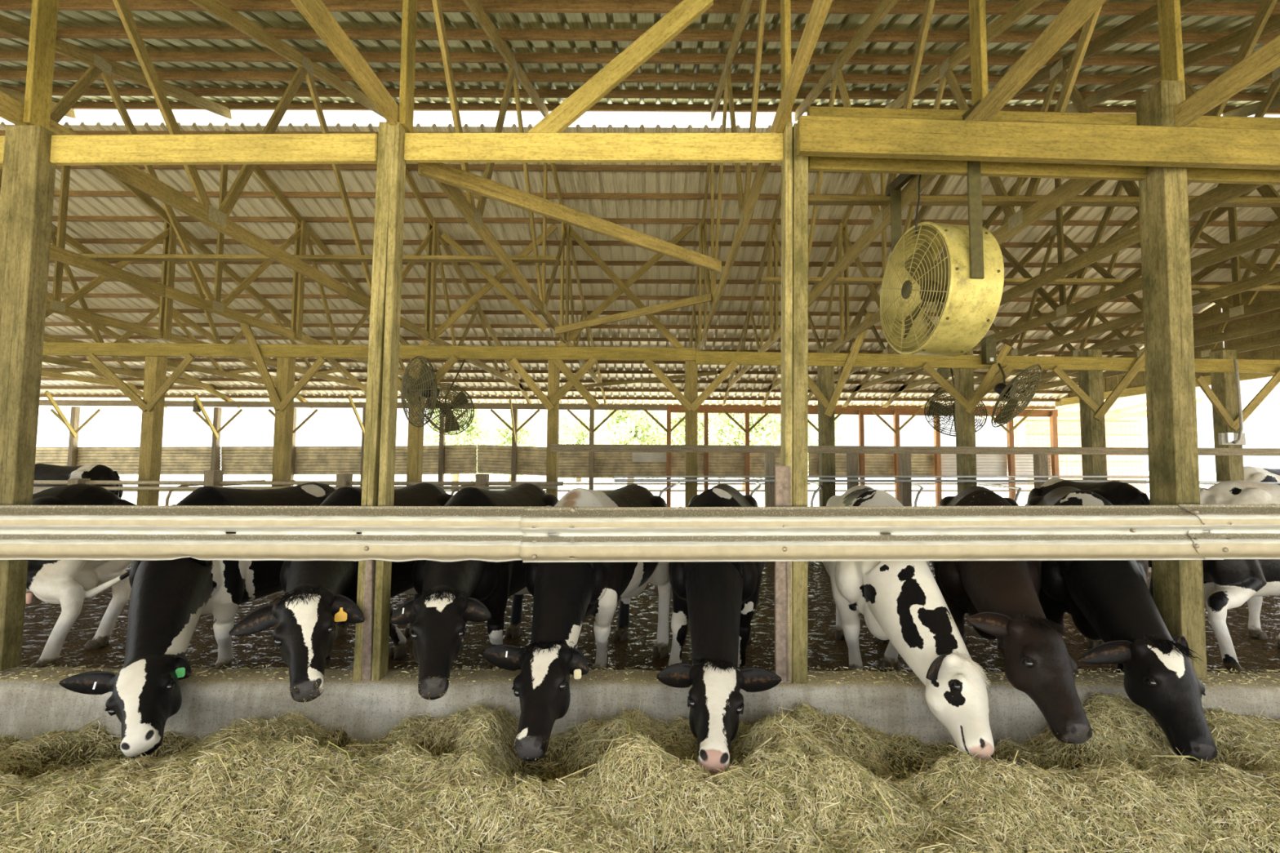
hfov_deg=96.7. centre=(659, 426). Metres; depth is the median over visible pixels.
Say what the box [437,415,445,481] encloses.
post
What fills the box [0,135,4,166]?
header beam
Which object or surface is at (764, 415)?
knee brace
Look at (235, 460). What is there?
wall panel
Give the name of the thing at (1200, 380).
knee brace
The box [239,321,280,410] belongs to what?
knee brace
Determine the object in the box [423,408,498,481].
tree
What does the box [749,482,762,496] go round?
loop
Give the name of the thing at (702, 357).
header beam
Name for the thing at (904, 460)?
post
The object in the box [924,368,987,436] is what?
fan
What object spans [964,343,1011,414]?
knee brace
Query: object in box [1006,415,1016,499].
post
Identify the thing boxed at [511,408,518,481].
post
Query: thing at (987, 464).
wall panel
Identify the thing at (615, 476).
rail
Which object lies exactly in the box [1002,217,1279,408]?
roof truss
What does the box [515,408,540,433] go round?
knee brace
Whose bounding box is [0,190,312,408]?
roof truss
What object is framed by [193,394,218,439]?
strut
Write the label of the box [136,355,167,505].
post
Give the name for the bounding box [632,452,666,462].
wall panel
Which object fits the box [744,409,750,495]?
post
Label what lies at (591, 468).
post
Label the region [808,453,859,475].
wall panel
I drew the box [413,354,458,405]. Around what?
knee brace
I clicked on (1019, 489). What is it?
loop
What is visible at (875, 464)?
wall panel
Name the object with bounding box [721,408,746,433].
knee brace
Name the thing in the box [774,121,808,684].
post
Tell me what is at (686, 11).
diagonal brace
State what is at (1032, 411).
knee brace
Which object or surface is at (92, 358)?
knee brace
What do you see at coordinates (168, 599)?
cow
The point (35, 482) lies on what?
rail
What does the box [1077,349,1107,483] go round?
post
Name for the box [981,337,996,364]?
box
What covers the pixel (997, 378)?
knee brace
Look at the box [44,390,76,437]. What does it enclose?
strut
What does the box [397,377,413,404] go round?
knee brace
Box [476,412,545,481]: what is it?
tree
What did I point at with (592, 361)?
knee brace
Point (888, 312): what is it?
grille
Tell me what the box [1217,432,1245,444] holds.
junction box
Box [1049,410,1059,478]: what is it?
post
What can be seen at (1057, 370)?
knee brace
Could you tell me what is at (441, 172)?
diagonal brace
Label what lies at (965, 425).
post
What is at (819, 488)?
loop
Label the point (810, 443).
tree
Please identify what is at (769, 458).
post
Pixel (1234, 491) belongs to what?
cow
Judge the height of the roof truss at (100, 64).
3.460 m
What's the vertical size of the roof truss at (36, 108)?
3.460 m
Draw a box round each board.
[48,253,557,262]
[760,276,1121,284]
[780,195,1279,207]
[1191,284,1279,290]
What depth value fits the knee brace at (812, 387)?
9.48 m
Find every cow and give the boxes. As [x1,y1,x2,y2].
[26,483,136,668]
[33,462,123,498]
[58,482,348,758]
[229,482,452,702]
[389,483,558,701]
[480,484,671,762]
[656,484,782,775]
[822,484,994,761]
[931,485,1093,743]
[1025,477,1153,599]
[1026,486,1217,761]
[1200,480,1279,504]
[1202,503,1279,674]
[1243,466,1279,482]
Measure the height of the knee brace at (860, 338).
1.756 m
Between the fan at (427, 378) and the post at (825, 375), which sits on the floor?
the post at (825, 375)
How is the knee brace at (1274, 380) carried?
attached to the post at (1224, 384)
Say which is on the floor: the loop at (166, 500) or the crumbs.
the loop at (166, 500)
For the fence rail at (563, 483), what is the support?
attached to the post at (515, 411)
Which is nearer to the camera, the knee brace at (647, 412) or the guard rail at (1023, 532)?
the guard rail at (1023, 532)
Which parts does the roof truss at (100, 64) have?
gusset plate, gusset plate, king post, gusset plate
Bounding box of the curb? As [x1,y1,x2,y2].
[0,666,1279,749]
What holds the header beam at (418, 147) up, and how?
attached to the post at (371, 662)
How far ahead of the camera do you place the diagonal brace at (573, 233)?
9.81 m
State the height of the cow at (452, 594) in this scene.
1.410 m
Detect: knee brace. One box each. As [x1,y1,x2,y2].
[49,408,75,431]
[75,408,100,433]
[85,353,146,412]
[146,353,195,411]
[194,412,217,431]
[217,408,242,433]
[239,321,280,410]
[267,408,293,432]
[279,355,325,412]
[293,408,318,433]
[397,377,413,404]
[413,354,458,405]
[489,408,512,431]
[509,357,554,411]
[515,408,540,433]
[549,355,597,405]
[567,408,591,433]
[591,408,617,433]
[644,357,691,412]
[644,408,668,433]
[668,416,684,433]
[691,360,738,411]
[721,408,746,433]
[746,408,772,433]
[808,375,829,408]
[808,419,817,431]
[824,311,872,417]
[834,408,845,420]
[871,408,896,433]
[896,408,920,433]
[921,362,968,408]
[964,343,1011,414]
[968,364,1013,404]
[984,409,1009,433]
[1009,408,1034,433]
[1052,365,1098,412]
[1093,350,1145,421]
[1195,375,1234,427]
[1231,368,1279,431]
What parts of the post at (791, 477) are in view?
steel plate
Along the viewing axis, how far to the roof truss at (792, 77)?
4.77 m
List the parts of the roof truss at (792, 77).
king post, gusset plate, gusset plate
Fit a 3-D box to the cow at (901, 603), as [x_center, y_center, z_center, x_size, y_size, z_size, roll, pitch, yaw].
[1.585,1.156,4.081,0.756,1.411,2.879,-1,-4,12]
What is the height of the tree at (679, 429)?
6.813 m
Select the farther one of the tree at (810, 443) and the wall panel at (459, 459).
the tree at (810, 443)
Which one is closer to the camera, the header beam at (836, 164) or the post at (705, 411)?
the header beam at (836, 164)
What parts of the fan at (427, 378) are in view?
blade, blade, blade, motor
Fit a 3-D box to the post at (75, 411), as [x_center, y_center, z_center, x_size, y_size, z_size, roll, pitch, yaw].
[-17.442,0.991,16.906,0.130,3.164,0.150,0,-4,0]
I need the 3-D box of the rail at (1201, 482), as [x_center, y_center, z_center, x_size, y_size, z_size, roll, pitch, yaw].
[4.286,0.865,8.968,9.976,0.079,0.964,0,-4,7]
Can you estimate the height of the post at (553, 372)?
3.524 m
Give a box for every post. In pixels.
[0,124,56,671]
[66,406,79,466]
[67,478,90,484]
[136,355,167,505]
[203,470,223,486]
[210,407,222,470]
[271,357,295,486]
[289,407,297,486]
[335,474,352,486]
[352,120,406,681]
[360,408,365,486]
[406,358,426,481]
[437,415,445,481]
[475,474,488,485]
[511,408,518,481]
[546,360,559,497]
[588,408,594,489]
[666,408,671,506]
[684,347,697,506]
[703,408,708,491]
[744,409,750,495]
[764,453,774,506]
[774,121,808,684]
[817,348,835,506]
[846,453,858,489]
[857,409,865,484]
[893,409,900,501]
[897,453,911,506]
[933,415,942,506]
[953,348,977,493]
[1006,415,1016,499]
[1032,454,1048,488]
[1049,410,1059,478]
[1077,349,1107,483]
[1135,80,1207,678]
[1208,350,1244,481]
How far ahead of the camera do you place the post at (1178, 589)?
3.42 m
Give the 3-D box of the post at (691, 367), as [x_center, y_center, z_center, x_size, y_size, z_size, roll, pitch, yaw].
[0.540,0.435,9.592,0.200,3.524,0.200,0,-4,0]
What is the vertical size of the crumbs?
0.025 m
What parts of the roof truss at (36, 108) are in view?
gusset plate, gusset plate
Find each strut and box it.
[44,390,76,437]
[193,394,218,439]
[347,394,364,435]
[509,396,515,442]
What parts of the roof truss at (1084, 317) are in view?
gusset plate, gusset plate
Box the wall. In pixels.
[1054,264,1279,406]
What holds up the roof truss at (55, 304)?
on the header beam at (42, 402)
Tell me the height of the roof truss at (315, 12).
3.460 m
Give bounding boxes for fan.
[400,355,439,426]
[424,360,474,435]
[880,99,1004,356]
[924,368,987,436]
[991,363,1041,427]
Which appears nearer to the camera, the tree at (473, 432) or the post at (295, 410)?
the post at (295, 410)
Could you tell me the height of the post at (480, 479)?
1.393 m
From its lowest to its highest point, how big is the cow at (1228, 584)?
1.241 m
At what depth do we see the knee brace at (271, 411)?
16.89 m
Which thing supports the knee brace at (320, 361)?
attached to the post at (286, 366)
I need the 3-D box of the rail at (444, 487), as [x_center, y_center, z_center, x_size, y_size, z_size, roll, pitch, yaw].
[-6.961,0.967,8.905,10.715,0.124,0.060,0,-4,0]
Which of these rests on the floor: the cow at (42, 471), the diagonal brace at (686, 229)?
the cow at (42, 471)
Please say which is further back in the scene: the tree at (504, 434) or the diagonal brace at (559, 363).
the tree at (504, 434)
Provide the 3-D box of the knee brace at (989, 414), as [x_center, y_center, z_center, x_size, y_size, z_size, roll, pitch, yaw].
[10.040,-0.162,16.905,0.756,0.727,0.030,0,-4,-2]
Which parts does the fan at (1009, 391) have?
motor, blade, blade, blade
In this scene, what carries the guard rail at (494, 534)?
attached to the post at (28, 175)
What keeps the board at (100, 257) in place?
on the roof truss at (100, 64)
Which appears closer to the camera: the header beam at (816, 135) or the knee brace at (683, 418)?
the header beam at (816, 135)
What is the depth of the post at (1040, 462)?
9.46 m
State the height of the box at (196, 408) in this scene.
0.365 m
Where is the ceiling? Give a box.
[0,0,1279,408]
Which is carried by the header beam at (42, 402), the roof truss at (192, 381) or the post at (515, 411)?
the roof truss at (192, 381)
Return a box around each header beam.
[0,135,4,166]
[39,400,666,410]
[42,342,695,360]
[49,133,378,165]
[403,133,782,162]
[666,404,1057,417]
[695,351,1279,373]
[796,115,1279,169]
[807,106,1279,129]
[808,155,1279,185]
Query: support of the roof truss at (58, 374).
on the header beam at (42, 402)
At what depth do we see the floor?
5.08 m
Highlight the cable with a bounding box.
[915,174,921,233]
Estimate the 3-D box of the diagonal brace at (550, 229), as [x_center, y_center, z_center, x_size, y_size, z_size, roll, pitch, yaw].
[-3.076,-2.381,9.976,2.524,2.511,0.035,1,-4,-4]
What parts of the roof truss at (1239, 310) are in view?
gusset plate, gusset plate, king post, gusset plate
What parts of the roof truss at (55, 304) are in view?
gusset plate, king post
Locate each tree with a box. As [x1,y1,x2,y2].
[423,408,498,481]
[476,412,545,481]
[558,409,608,481]
[594,409,677,487]
[657,412,723,479]
[700,413,780,489]
[764,414,817,445]
[808,414,848,483]
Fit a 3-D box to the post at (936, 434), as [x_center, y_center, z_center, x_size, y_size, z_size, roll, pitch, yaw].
[8.281,1.103,16.906,0.130,3.164,0.150,0,-4,0]
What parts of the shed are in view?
corner post, siding rail, siding rail, siding rail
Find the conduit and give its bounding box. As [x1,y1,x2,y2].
[1232,359,1243,444]
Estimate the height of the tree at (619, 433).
6.256 m
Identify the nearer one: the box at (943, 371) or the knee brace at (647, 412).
the box at (943, 371)
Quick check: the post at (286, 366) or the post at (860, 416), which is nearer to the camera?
the post at (286, 366)
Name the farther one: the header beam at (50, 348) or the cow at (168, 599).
the header beam at (50, 348)
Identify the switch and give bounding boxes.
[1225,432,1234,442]
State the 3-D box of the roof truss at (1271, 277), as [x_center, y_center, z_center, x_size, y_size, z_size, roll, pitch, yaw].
[6.912,-2.813,7.641,0.050,3.460,20.140,0,-4,0]
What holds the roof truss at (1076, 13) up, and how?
attached to the ceiling
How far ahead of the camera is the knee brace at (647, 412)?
16.89 m
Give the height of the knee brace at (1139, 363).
1.240 m
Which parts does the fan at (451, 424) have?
blade, motor, blade, blade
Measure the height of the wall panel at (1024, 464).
0.808 m
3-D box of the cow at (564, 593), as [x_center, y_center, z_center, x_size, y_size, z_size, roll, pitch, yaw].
[-0.517,1.145,4.054,0.775,1.411,2.843,-1,-4,15]
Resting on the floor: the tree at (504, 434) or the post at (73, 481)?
the post at (73, 481)
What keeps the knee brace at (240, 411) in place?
attached to the post at (217, 411)
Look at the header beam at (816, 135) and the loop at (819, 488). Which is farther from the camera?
the loop at (819, 488)
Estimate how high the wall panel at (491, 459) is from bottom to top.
0.926 m
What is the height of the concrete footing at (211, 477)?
1.434 m
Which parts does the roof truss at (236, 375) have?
gusset plate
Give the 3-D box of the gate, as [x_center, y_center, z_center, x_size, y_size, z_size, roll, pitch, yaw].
[19.740,2.409,20.896,12.500,1.150,0.070,0,-4,0]
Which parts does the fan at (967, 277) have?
hanger arm, blade, blade, motor, blade, blade, hanger arm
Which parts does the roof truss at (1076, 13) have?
gusset plate, gusset plate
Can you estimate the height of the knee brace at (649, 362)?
0.897 m
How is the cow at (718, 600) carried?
on the floor
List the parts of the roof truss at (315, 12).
gusset plate, gusset plate, king post, gusset plate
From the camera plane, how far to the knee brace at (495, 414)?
16.89 m
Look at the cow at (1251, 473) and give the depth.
9.58 m
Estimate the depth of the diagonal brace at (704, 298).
7.91 m
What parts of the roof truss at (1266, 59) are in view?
king post, gusset plate, gusset plate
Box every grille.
[880,223,949,351]
[924,246,944,336]
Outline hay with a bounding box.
[0,688,1279,852]
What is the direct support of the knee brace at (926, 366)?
attached to the post at (965, 425)
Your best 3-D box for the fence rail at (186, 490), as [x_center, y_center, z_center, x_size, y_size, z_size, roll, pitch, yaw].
[-4.971,1.923,17.012,33.295,0.056,0.040,0,-4,0]
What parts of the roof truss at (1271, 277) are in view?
gusset plate, gusset plate, gusset plate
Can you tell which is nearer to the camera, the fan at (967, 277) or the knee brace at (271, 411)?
the fan at (967, 277)
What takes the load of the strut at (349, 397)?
attached to the post at (363, 409)
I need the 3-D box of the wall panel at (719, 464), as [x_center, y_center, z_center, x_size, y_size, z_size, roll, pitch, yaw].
[2.367,1.128,17.006,4.162,0.840,0.034,0,-4,0]
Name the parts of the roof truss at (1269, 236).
king post, gusset plate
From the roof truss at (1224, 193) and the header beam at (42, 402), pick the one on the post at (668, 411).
the header beam at (42, 402)
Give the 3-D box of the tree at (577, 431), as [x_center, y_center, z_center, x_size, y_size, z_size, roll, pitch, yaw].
[-6.451,1.453,45.831,5.163,6.003,4.734,1,-4,-17]
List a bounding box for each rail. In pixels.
[0,505,577,562]
[33,480,563,485]
[33,485,556,490]
[123,489,1031,491]
[520,505,1231,562]
[550,444,1279,456]
[563,483,1034,484]
[613,479,1279,484]
[614,475,1148,477]
[1178,504,1279,559]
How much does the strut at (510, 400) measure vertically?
1.239 m
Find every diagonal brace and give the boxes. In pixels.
[409,223,557,359]
[417,162,721,272]
[440,231,547,331]
[528,0,713,133]
[543,371,716,391]
[551,359,599,409]
[555,224,697,346]
[555,293,712,333]
[569,226,684,347]
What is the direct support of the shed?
on the yard
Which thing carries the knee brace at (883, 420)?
attached to the post at (896, 413)
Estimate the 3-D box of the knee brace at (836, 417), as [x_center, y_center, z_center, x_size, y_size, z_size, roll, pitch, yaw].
[5.153,-0.162,16.904,0.769,0.733,0.030,0,-4,2]
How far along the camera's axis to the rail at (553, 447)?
9.43 m
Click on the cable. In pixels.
(919, 179)
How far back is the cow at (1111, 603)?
3.14 m
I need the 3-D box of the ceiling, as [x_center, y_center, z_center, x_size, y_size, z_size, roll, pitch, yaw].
[-5.287,-2.991,7.623,35.400,3.514,20.651,0,-4,0]
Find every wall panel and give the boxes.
[35,446,220,475]
[220,445,407,475]
[422,444,476,474]
[476,444,546,475]
[558,451,666,478]
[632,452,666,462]
[671,452,780,478]
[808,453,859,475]
[864,453,894,475]
[911,453,934,475]
[941,453,1008,475]
[1014,454,1051,475]
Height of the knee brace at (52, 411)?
0.728 m
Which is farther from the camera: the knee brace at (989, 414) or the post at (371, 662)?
the knee brace at (989, 414)
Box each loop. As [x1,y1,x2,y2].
[164,480,266,505]
[222,480,295,486]
[450,480,515,495]
[657,482,680,497]
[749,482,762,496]
[809,482,821,564]
[911,483,924,506]
[977,483,1022,502]
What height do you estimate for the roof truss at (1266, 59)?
3.460 m
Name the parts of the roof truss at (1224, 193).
gusset plate, gusset plate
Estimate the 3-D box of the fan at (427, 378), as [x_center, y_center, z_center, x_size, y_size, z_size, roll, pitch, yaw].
[-3.791,-0.577,9.120,1.113,1.189,0.531,-2,-4,28]
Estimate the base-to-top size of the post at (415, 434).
3.524 m
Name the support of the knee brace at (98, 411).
attached to the post at (75, 411)
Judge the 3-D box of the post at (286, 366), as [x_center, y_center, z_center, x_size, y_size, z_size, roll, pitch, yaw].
[-6.351,0.405,9.592,0.190,3.524,0.190,0,-4,0]
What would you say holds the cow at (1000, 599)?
on the floor
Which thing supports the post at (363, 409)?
on the floor
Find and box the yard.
[119,466,1216,506]
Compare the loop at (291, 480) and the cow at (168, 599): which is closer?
the cow at (168, 599)
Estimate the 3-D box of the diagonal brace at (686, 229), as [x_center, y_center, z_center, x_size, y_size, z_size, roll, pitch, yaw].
[-0.587,-2.469,9.992,2.609,2.525,0.035,0,-4,-4]
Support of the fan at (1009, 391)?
hanging from the header beam at (702, 357)
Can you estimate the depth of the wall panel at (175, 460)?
17.00 m
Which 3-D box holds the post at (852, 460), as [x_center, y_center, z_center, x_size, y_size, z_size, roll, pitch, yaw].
[3.235,1.320,9.487,0.150,1.768,0.150,0,-4,0]
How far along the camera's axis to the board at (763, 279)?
6.90 m
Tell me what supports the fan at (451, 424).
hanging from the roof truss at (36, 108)
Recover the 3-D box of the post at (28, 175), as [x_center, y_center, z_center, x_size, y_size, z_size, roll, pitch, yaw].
[-3.893,-0.211,3.439,0.230,3.257,0.140,0,-4,0]
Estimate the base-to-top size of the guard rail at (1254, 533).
0.324 m
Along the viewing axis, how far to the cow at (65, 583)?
4.45 m
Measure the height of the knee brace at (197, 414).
0.728 m
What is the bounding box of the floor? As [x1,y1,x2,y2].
[13,560,1279,674]
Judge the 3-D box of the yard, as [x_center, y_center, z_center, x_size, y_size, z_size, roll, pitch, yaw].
[-0.028,6.497,78.398,240.000,0.001,122.700,0,-4,0]
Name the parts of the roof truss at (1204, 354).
gusset plate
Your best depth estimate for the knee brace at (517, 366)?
9.47 m
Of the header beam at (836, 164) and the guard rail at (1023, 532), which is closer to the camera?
the guard rail at (1023, 532)
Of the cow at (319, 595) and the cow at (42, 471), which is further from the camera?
the cow at (42, 471)
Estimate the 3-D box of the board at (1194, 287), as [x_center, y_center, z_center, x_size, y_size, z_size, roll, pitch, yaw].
[7.462,-1.747,7.173,2.062,0.045,0.100,0,-4,0]
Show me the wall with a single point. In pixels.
(1137, 386)
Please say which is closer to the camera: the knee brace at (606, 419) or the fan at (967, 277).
the fan at (967, 277)
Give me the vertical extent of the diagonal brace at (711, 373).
0.080 m
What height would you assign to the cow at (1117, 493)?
1.409 m
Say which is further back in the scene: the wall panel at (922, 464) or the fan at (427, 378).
the wall panel at (922, 464)
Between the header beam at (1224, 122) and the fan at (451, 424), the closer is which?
the header beam at (1224, 122)
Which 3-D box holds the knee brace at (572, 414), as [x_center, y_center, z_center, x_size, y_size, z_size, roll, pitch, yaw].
[-2.358,-0.162,16.902,0.771,0.727,0.030,0,-4,-2]
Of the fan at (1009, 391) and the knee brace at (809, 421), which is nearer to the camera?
the fan at (1009, 391)
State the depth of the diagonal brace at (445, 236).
9.81 m
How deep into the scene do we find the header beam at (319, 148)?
3.53 m
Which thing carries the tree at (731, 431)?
on the yard
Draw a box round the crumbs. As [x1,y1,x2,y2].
[0,663,1279,686]
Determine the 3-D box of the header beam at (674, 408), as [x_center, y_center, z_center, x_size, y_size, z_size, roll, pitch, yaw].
[6.083,-0.461,17.063,11.707,0.222,0.060,1,-4,0]
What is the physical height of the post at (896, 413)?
3.164 m
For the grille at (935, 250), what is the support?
attached to the fan at (967, 277)
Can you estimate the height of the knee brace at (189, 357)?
0.966 m
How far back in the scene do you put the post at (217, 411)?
16.91 m
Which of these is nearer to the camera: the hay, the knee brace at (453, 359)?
the hay
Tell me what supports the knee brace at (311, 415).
attached to the post at (295, 410)
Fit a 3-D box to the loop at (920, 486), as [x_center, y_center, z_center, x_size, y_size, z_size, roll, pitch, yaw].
[4.425,1.616,9.836,0.212,1.231,1.708,-1,-4,18]
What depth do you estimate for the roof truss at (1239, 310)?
8.25 m
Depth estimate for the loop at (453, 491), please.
9.10 m
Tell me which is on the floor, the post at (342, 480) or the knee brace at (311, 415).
the post at (342, 480)
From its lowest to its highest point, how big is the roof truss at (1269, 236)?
3.460 m
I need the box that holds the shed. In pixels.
[974,392,1204,502]
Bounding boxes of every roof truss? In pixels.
[0,0,531,404]
[0,14,457,409]
[0,85,366,393]
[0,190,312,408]
[40,355,167,408]
[42,295,239,408]
[290,0,606,404]
[684,0,832,396]
[722,0,1106,405]
[760,0,1279,406]
[808,0,1277,401]
[841,14,1279,407]
[882,66,1279,407]
[920,95,1279,408]
[990,188,1279,391]
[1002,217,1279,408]
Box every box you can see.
[192,400,201,412]
[937,367,948,379]
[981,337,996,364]
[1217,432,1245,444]
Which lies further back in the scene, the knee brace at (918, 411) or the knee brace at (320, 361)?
the knee brace at (918, 411)
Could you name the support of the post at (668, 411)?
on the floor
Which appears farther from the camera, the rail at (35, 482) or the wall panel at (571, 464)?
the wall panel at (571, 464)
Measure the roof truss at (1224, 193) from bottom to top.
3.460 m
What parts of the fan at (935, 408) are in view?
blade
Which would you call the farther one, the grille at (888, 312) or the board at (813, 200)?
the board at (813, 200)
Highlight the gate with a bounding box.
[1048,476,1216,492]
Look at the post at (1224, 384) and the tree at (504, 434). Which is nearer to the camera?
the post at (1224, 384)
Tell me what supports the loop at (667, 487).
on the floor
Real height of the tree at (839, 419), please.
5.421 m
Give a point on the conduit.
(1235, 362)
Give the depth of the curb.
3.21 m
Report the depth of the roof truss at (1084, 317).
9.75 m
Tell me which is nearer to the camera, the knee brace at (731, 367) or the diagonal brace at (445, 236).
the knee brace at (731, 367)

